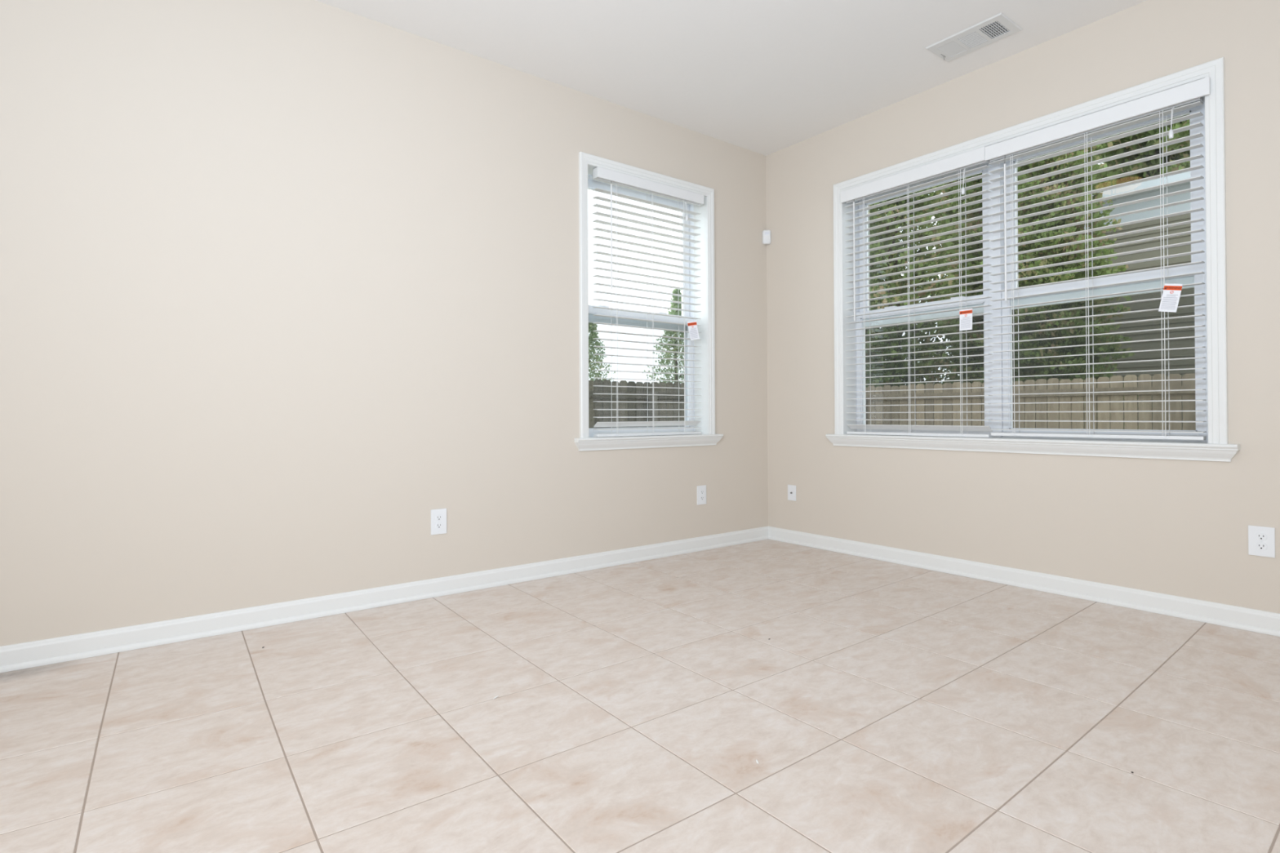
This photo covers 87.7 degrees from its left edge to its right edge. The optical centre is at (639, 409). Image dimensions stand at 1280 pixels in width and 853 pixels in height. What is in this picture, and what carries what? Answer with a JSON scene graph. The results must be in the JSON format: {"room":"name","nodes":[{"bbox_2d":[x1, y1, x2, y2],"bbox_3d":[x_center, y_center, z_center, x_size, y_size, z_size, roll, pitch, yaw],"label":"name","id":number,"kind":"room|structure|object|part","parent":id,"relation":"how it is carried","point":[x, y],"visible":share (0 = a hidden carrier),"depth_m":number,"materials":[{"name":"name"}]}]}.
{"room":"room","nodes":[
{"label":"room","id":0,"kind":"room"},
{"bbox_2d":[0,0,768,646],"bbox_3d":[-1.422,-0.454,3.124,5.700,2.741,0.240,0,0,-38],"label":"wall","id":1,"kind":"structure","parent":0,"point":[286,286],"depth_m":2.92,"materials":[{"name":"beige paint"}]},
{"bbox_2d":[0,526,768,673],"bbox_3d":[-1.337,0.872,3.011,5.700,0.087,0.021,0,0,-38],"label":"baseboard","id":2,"kind":"structure","parent":1,"relation":"attached to","point":[13,657],"depth_m":2.94,"materials":[{"name":"white paint"}]},
{"bbox_2d":[431,508,446,534],"bbox_3d":[-0.993,0.551,3.288,0.079,0.124,0.008,0,0,-38],"label":"wall outlet","id":3,"kind":"object","parent":1,"relation":"attached to","point":[438,517],"visible":1,"depth_m":3.29,"materials":[{"name":"white plastic"}]},
{"bbox_2d":[435,522,442,528],"bbox_3d":[-0.991,0.571,3.286,0.034,0.028,0.003,0,0,-38],"label":"receptacle","id":4,"kind":"object","parent":3,"relation":"attached to","point":[438,525],"depth_m":3.29,"materials":[{"name":"white plastic"}]},
{"bbox_2d":[435,515,442,520],"bbox_3d":[-0.991,0.532,3.286,0.034,0.028,0.003,0,0,-38],"label":"receptacle","id":5,"kind":"object","parent":3,"relation":"attached to","point":[438,517],"depth_m":3.28,"materials":[{"name":"white plastic"}]},
{"bbox_2d":[573,151,723,451],"bbox_3d":[0.022,-0.618,4.191,1.132,1.708,0.265,0,0,-38],"label":"window","id":6,"kind":"structure","parent":1,"relation":"in","point":[587,162],"depth_m":4.30,"materials":[{"name":"white paint"}]},
{"bbox_3d":[-0.041,-0.968,4.268,0.932,0.870,0.030,0,0,-38],"label":"sash","id":7,"kind":"part","parent":6,"relation":"part of","materials":[{"name":"white plastic"}]},
{"bbox_3d":[-0.017,-0.236,4.237,0.938,0.788,0.032,0,0,-38],"label":"sash","id":8,"kind":"part","parent":6,"relation":"part of","materials":[{"name":"white plastic"}]},
{"bbox_3d":[-0.034,-0.620,4.259,0.970,1.614,0.089,0,0,-38],"label":"frame","id":9,"kind":"part","parent":6,"relation":"part of","materials":[{"name":"white plastic"}]},
{"bbox_2d":[592,166,703,436],"bbox_3d":[0.067,-0.626,4.146,0.840,1.568,0.081,0,0,-38],"label":"window blind","id":10,"kind":"object","parent":6,"relation":"attached to","point":[599,174],"visible":1,"depth_m":4.12,"materials":[{"name":"white plastic"}]},
{"bbox_3d":[-0.156,-0.608,3.988,0.004,1.512,0.057,0,0,-38],"label":"ladder cord","id":11,"kind":"part","parent":10,"relation":"part of","materials":[{"name":"white fabric"}]},
{"bbox_3d":[-0.134,-0.608,3.979,0.002,1.512,0.002,0,0,-38],"label":"lift cord","id":12,"kind":"part","parent":10,"relation":"part of","materials":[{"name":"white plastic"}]},
{"bbox_3d":[0.065,0.150,4.151,0.821,0.016,0.048,0,0,-38],"label":"rail","id":13,"kind":"part","parent":10,"relation":"part of","materials":[{"name":"white plastic"}]},
{"bbox_3d":[0.062,-0.608,4.156,0.004,1.512,0.057,0,0,-38],"label":"ladder cord","id":14,"kind":"part","parent":10,"relation":"part of","materials":[{"name":"white fabric"}]},
{"bbox_3d":[0.083,-0.608,4.146,0.002,1.512,0.002,0,0,-38],"label":"lift cord","id":15,"kind":"part","parent":10,"relation":"part of","materials":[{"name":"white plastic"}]},
{"bbox_3d":[0.268,-0.608,4.315,0.004,1.512,0.057,0,0,-38],"label":"ladder cord","id":16,"kind":"part","parent":10,"relation":"part of","materials":[{"name":"white fabric"}]},
{"bbox_3d":[0.290,-0.608,4.306,0.002,1.512,0.002,0,0,-38],"label":"lift cord","id":17,"kind":"part","parent":10,"relation":"part of","materials":[{"name":"white fabric"}]},
{"bbox_2d":[687,320,699,340],"bbox_3d":[0.344,-0.512,4.299,0.079,0.130,0.022,0,0,-12],"label":"tag","id":18,"kind":"object","parent":10,"relation":"hanging from","point":[692,326],"visible":1,"depth_m":4.30,"materials":[{"name":"white paper"}]},
{"bbox_3d":[-0.052,-0.225,4.282,0.934,0.762,0.010,0,0,-38],"label":"screen frame","id":19,"kind":"part","parent":6,"relation":"part of","materials":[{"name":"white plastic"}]},
{"bbox_2d":[697,484,706,505],"bbox_3d":[0.405,0.557,4.364,0.079,0.124,0.008,0,0,-38],"label":"wall outlet","id":20,"kind":"object","parent":1,"relation":"attached to","point":[701,490],"visible":1,"depth_m":4.36,"materials":[{"name":"white plastic"}]},
{"bbox_2d":[0,539,1279,852],"bbox_3d":[0.092,0.957,1.158,5.700,0.120,4.700,0,0,-38],"label":"floor","id":21,"kind":"structure","parent":0,"point":[886,707],"depth_m":1.91,"materials":[{"name":"beige tile"}]},
{"bbox_2d":[315,0,1146,155],"bbox_3d":[0.083,-1.918,1.205,6.140,0.150,5.140,0,0,-38],"label":"ceiling","id":22,"kind":"structure","parent":0,"point":[765,77],"depth_m":3.34,"materials":[{"name":"white paint"}]},
{"bbox_2d":[924,12,1022,62],"bbox_3d":[1.645,-1.824,3.292,0.224,0.024,0.374,0,0,-38],"label":"ceiling vent","id":23,"kind":"object","parent":22,"relation":"in","point":[999,26],"visible":1,"depth_m":3.28,"materials":[{"name":"white metal"}]},
{"bbox_2d":[765,0,1279,613],"bbox_3d":[2.438,-0.471,2.980,0.240,2.741,4.700,0,0,-38],"label":"wall","id":24,"kind":"structure","parent":0,"point":[1175,527],"depth_m":3.26,"materials":[{"name":"beige paint"}]},
{"bbox_2d":[762,230,770,244],"bbox_3d":[0.901,-1.230,4.742,0.060,0.101,0.044,0,0,7],"label":"sensor","id":25,"kind":"object","parent":24,"relation":"attached to","point":[766,233],"visible":1,"depth_m":4.72,"materials":[{"name":"white plastic"}]},
{"bbox_2d":[787,484,795,501],"bbox_3d":[1.042,0.570,4.582,0.015,0.106,0.070,0,0,-38],"label":"cable plate","id":26,"kind":"object","parent":24,"relation":"attached to","point":[791,488],"visible":1,"depth_m":4.58,"materials":[{"name":"white plastic"}]},
{"bbox_2d":[768,526,1279,636],"bbox_3d":[2.341,0.855,2.892,0.021,0.087,4.700,0,0,-38],"label":"baseboard","id":27,"kind":"structure","parent":24,"relation":"attached to","point":[1260,621],"depth_m":3.26,"materials":[{"name":"white paint"}]},
{"bbox_2d":[825,57,1239,462],"bbox_3d":[1.917,-0.619,3.595,0.265,1.686,2.015,0,0,-38],"label":"window","id":28,"kind":"structure","parent":24,"relation":"in","point":[1216,447],"depth_m":3.42,"materials":[{"name":"white paint"}]},
{"bbox_3d":[1.724,-0.234,4.042,0.010,0.762,0.844,0,0,-38],"label":"screen frame","id":29,"kind":"part","parent":28,"relation":"part of","materials":[{"name":"white plastic"}]},
{"bbox_2d":[840,146,992,437],"bbox_3d":[1.587,-0.621,3.900,0.086,1.542,0.895,0,0,-38],"label":"window blind","id":30,"kind":"object","parent":28,"relation":"attached to","point":[975,157],"visible":0.98,"depth_m":3.86,"materials":[{"name":"white plastic"}]},
{"bbox_3d":[1.391,-0.593,4.143,0.002,1.472,0.002,0,0,-38],"label":"lift cord","id":31,"kind":"part","parent":30,"relation":"part of","materials":[{"name":"white plastic"}]},
{"bbox_3d":[1.415,-0.594,4.147,0.057,1.472,0.004,0,0,-38],"label":"ladder cord","id":32,"kind":"part","parent":30,"relation":"part of","materials":[{"name":"white fabric"}]},
{"bbox_3d":[1.572,-0.596,3.907,0.002,1.472,0.002,0,0,-38],"label":"lift cord","id":33,"kind":"part","parent":30,"relation":"part of","materials":[{"name":"white fabric"}]},
{"bbox_3d":[1.596,-0.596,3.911,0.057,1.472,0.004,0,0,-38],"label":"ladder cord","id":34,"kind":"part","parent":30,"relation":"part of","materials":[{"name":"white fabric"}]},
{"bbox_3d":[1.602,0.142,3.902,0.048,0.016,0.881,0,0,-38],"label":"rail","id":35,"kind":"part","parent":30,"relation":"part of","materials":[{"name":"white plastic"}]},
{"bbox_3d":[1.759,-0.598,3.665,0.002,1.472,0.002,0,0,-38],"label":"lift cord","id":36,"kind":"part","parent":30,"relation":"part of","materials":[{"name":"white fabric"}]},
{"bbox_3d":[1.783,-0.598,3.669,0.057,1.472,0.004,0,0,-38],"label":"ladder cord","id":37,"kind":"part","parent":30,"relation":"part of","materials":[{"name":"white fabric"}]},
{"bbox_2d":[959,308,972,330],"bbox_3d":[1.771,-0.493,3.617,0.014,0.120,0.069,0,0,-38],"label":"tag","id":38,"kind":"object","parent":30,"relation":"attached to","point":[966,315],"visible":1,"depth_m":3.61,"materials":[{"name":"white paper"}]},
{"bbox_2d":[960,316,971,328],"bbox_3d":[1.767,-0.474,3.614,0.003,0.059,0.057,0,0,-38],"label":"print","id":39,"kind":"object","parent":38,"relation":"attached to","point":[966,322],"depth_m":3.61,"materials":[{"name":"grey paper"}]},
{"bbox_3d":[1.679,-0.244,4.008,0.032,0.788,0.848,0,0,-38],"label":"sash","id":40,"kind":"part","parent":28,"relation":"part of","materials":[{"name":"white plastic"}]},
{"bbox_3d":[1.702,-0.965,4.032,0.030,0.846,0.842,0,0,-38],"label":"sash","id":41,"kind":"part","parent":28,"relation":"part of","materials":[{"name":"white plastic"}]},
{"bbox_2d":[984,76,1210,439],"bbox_3d":[2.142,-0.631,3.179,0.086,1.528,0.923,0,0,-38],"label":"window blind","id":42,"kind":"object","parent":28,"relation":"attached to","point":[1188,95],"visible":1,"depth_m":3.15,"materials":[{"name":"white plastic"}]},
{"bbox_3d":[1.925,-0.604,3.450,0.002,1.457,0.002,0,0,-38],"label":"lift cord","id":43,"kind":"part","parent":42,"relation":"part of","materials":[{"name":"white fabric"}]},
{"bbox_3d":[1.948,-0.604,3.454,0.057,1.457,0.004,0,0,-38],"label":"ladder cord","id":44,"kind":"part","parent":42,"relation":"part of","materials":[{"name":"white fabric"}]},
{"bbox_3d":[2.131,-0.606,3.183,0.002,1.457,0.002,0,0,-38],"label":"lift cord","id":45,"kind":"part","parent":42,"relation":"part of","materials":[{"name":"white fabric"}]},
{"bbox_3d":[2.154,-0.606,3.187,0.057,1.457,0.004,0,0,-38],"label":"ladder cord","id":46,"kind":"part","parent":42,"relation":"part of","materials":[{"name":"white fabric"}]},
{"bbox_3d":[2.146,0.124,3.196,0.048,0.016,0.880,0,0,-38],"label":"rail","id":47,"kind":"part","parent":42,"relation":"part of","materials":[{"name":"white plastic"}]},
{"bbox_3d":[2.309,-0.609,2.951,0.002,1.457,0.002,0,0,-38],"label":"lift cord","id":48,"kind":"part","parent":42,"relation":"part of","materials":[{"name":"white fabric"}]},
{"bbox_3d":[2.333,-0.609,2.955,0.057,1.457,0.004,0,0,-38],"label":"ladder cord","id":49,"kind":"part","parent":42,"relation":"part of","materials":[{"name":"white fabric"}]},
{"bbox_2d":[1158,283,1182,312],"bbox_3d":[2.316,-0.489,2.907,0.014,0.132,0.086,0,0,-38],"label":"tag","id":50,"kind":"object","parent":42,"relation":"attached to","point":[1171,292],"visible":1,"depth_m":2.90,"materials":[{"name":"white paper"}]},
{"bbox_2d":[1161,294,1177,309],"bbox_3d":[2.310,-0.471,2.907,0.003,0.070,0.062,0,0,-38],"label":"print","id":51,"kind":"object","parent":50,"relation":"attached to","point":[1168,301],"depth_m":2.91,"materials":[{"name":"grey paper"}]},
{"bbox_3d":[2.330,-1.280,2.915,0.024,0.117,0.010,0,0,-11],"label":"pull cord","id":52,"kind":"part","parent":42,"relation":"part of","materials":[{"name":"white plastic"}]},
{"bbox_3d":[2.262,-0.973,3.307,0.030,0.846,0.852,0,0,-38],"label":"sash","id":53,"kind":"part","parent":28,"relation":"part of","materials":[{"name":"white plastic"}]},
{"bbox_3d":[2.239,-0.252,3.282,0.032,0.788,0.858,0,0,-38],"label":"sash","id":54,"kind":"part","parent":28,"relation":"part of","materials":[{"name":"white plastic"}]},
{"bbox_2d":[1248,525,1275,557],"bbox_3d":[2.506,0.530,2.687,0.008,0.120,0.080,0,0,-38],"label":"wall outlet","id":55,"kind":"object","parent":24,"relation":"attached to","point":[1261,540],"visible":1,"depth_m":2.68,"materials":[{"name":"white plastic"}]},
{"bbox_2d":[1255,542,1266,550],"bbox_3d":[2.505,0.550,2.685,0.003,0.028,0.034,0,0,-38],"label":"receptacle","id":56,"kind":"object","parent":55,"relation":"attached to","point":[1259,546],"depth_m":2.68,"materials":[{"name":"white plastic"}]},
{"bbox_2d":[1255,533,1266,540],"bbox_3d":[2.504,0.511,2.686,0.003,0.028,0.034,0,0,-38],"label":"receptacle","id":57,"kind":"object","parent":55,"relation":"attached to","point":[1259,536],"depth_m":2.68,"materials":[{"name":"white plastic"}]},
{"label":"outside","id":58,"kind":"structure","parent":0,"visible":0},
{"label":"ground","id":59,"kind":"structure","parent":58,"visible":0},
{"bbox_2d":[666,288,681,315],"bbox_3d":[0.960,-0.791,16.815,2.361,4.622,2.508,-1,-1,42],"label":"tree","id":60,"kind":"object","parent":59,"relation":"on","point":[676,305],"visible":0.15,"depth_m":16.85,"materials":[{"name":"green plant"}]},
{"bbox_2d":[867,182,967,311],"bbox_3d":[4.663,-3.824,12.276,2.548,10.594,2.679,0,0,15],"label":"evergreen tree","id":61,"kind":"object","parent":59,"relation":"on","point":[931,286],"visible":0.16,"depth_m":11.83,"materials":[{"name":"green plant"}]},
{"bbox_2d":[940,173,982,299],"bbox_3d":[7.275,-3.297,13.526,2.609,9.537,2.646,0,0,-34],"label":"evergreen tree","id":62,"kind":"object","parent":59,"relation":"on","point":[978,254],"visible":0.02,"depth_m":13.39,"materials":[{"name":"green plant"}]},
{"bbox_2d":[916,151,1097,297],"bbox_3d":[13.301,-7.101,24.966,6.328,17.246,6.197,0,0,-18],"label":"broad tree","id":63,"kind":"object","parent":59,"relation":"on","point":[945,197],"visible":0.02,"depth_m":24.73,"materials":[{"name":"green plant"}]},
{"bbox_2d":[979,137,1128,294],"bbox_3d":[6.446,-2.857,10.517,2.295,8.624,2.261,0,0,-24],"label":"evergreen tree","id":64,"kind":"object","parent":59,"relation":"on","point":[1104,271],"visible":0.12,"depth_m":10.05,"materials":[{"name":"green plant"}]},
{"bbox_2d":[1079,171,1191,275],"bbox_3d":[14.036,-1.902,12.310,7.000,6.570,10.600,0,0,-38],"label":"neighbouring house","id":65,"kind":"structure","parent":59,"relation":"on","point":[1184,206],"depth_m":12.78,"materials":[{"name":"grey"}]},
{"bbox_2d":[1088,114,1190,190],"bbox_3d":[20.958,-9.079,26.167,7.766,21.153,7.606,0,0,34],"label":"broad tree","id":66,"kind":"object","parent":59,"relation":"on","point":[1178,156],"visible":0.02,"depth_m":25.40,"materials":[{"name":"green plant"}]},
{"bbox_2d":[1147,114,1190,173],"bbox_3d":[17.942,-7.163,18.545,6.197,17.246,6.328,0,0,-5],"label":"broad tree","id":67,"kind":"object","parent":59,"relation":"on","point":[1177,166],"visible":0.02,"depth_m":19.71,"materials":[{"name":"green plant"}]}
]}

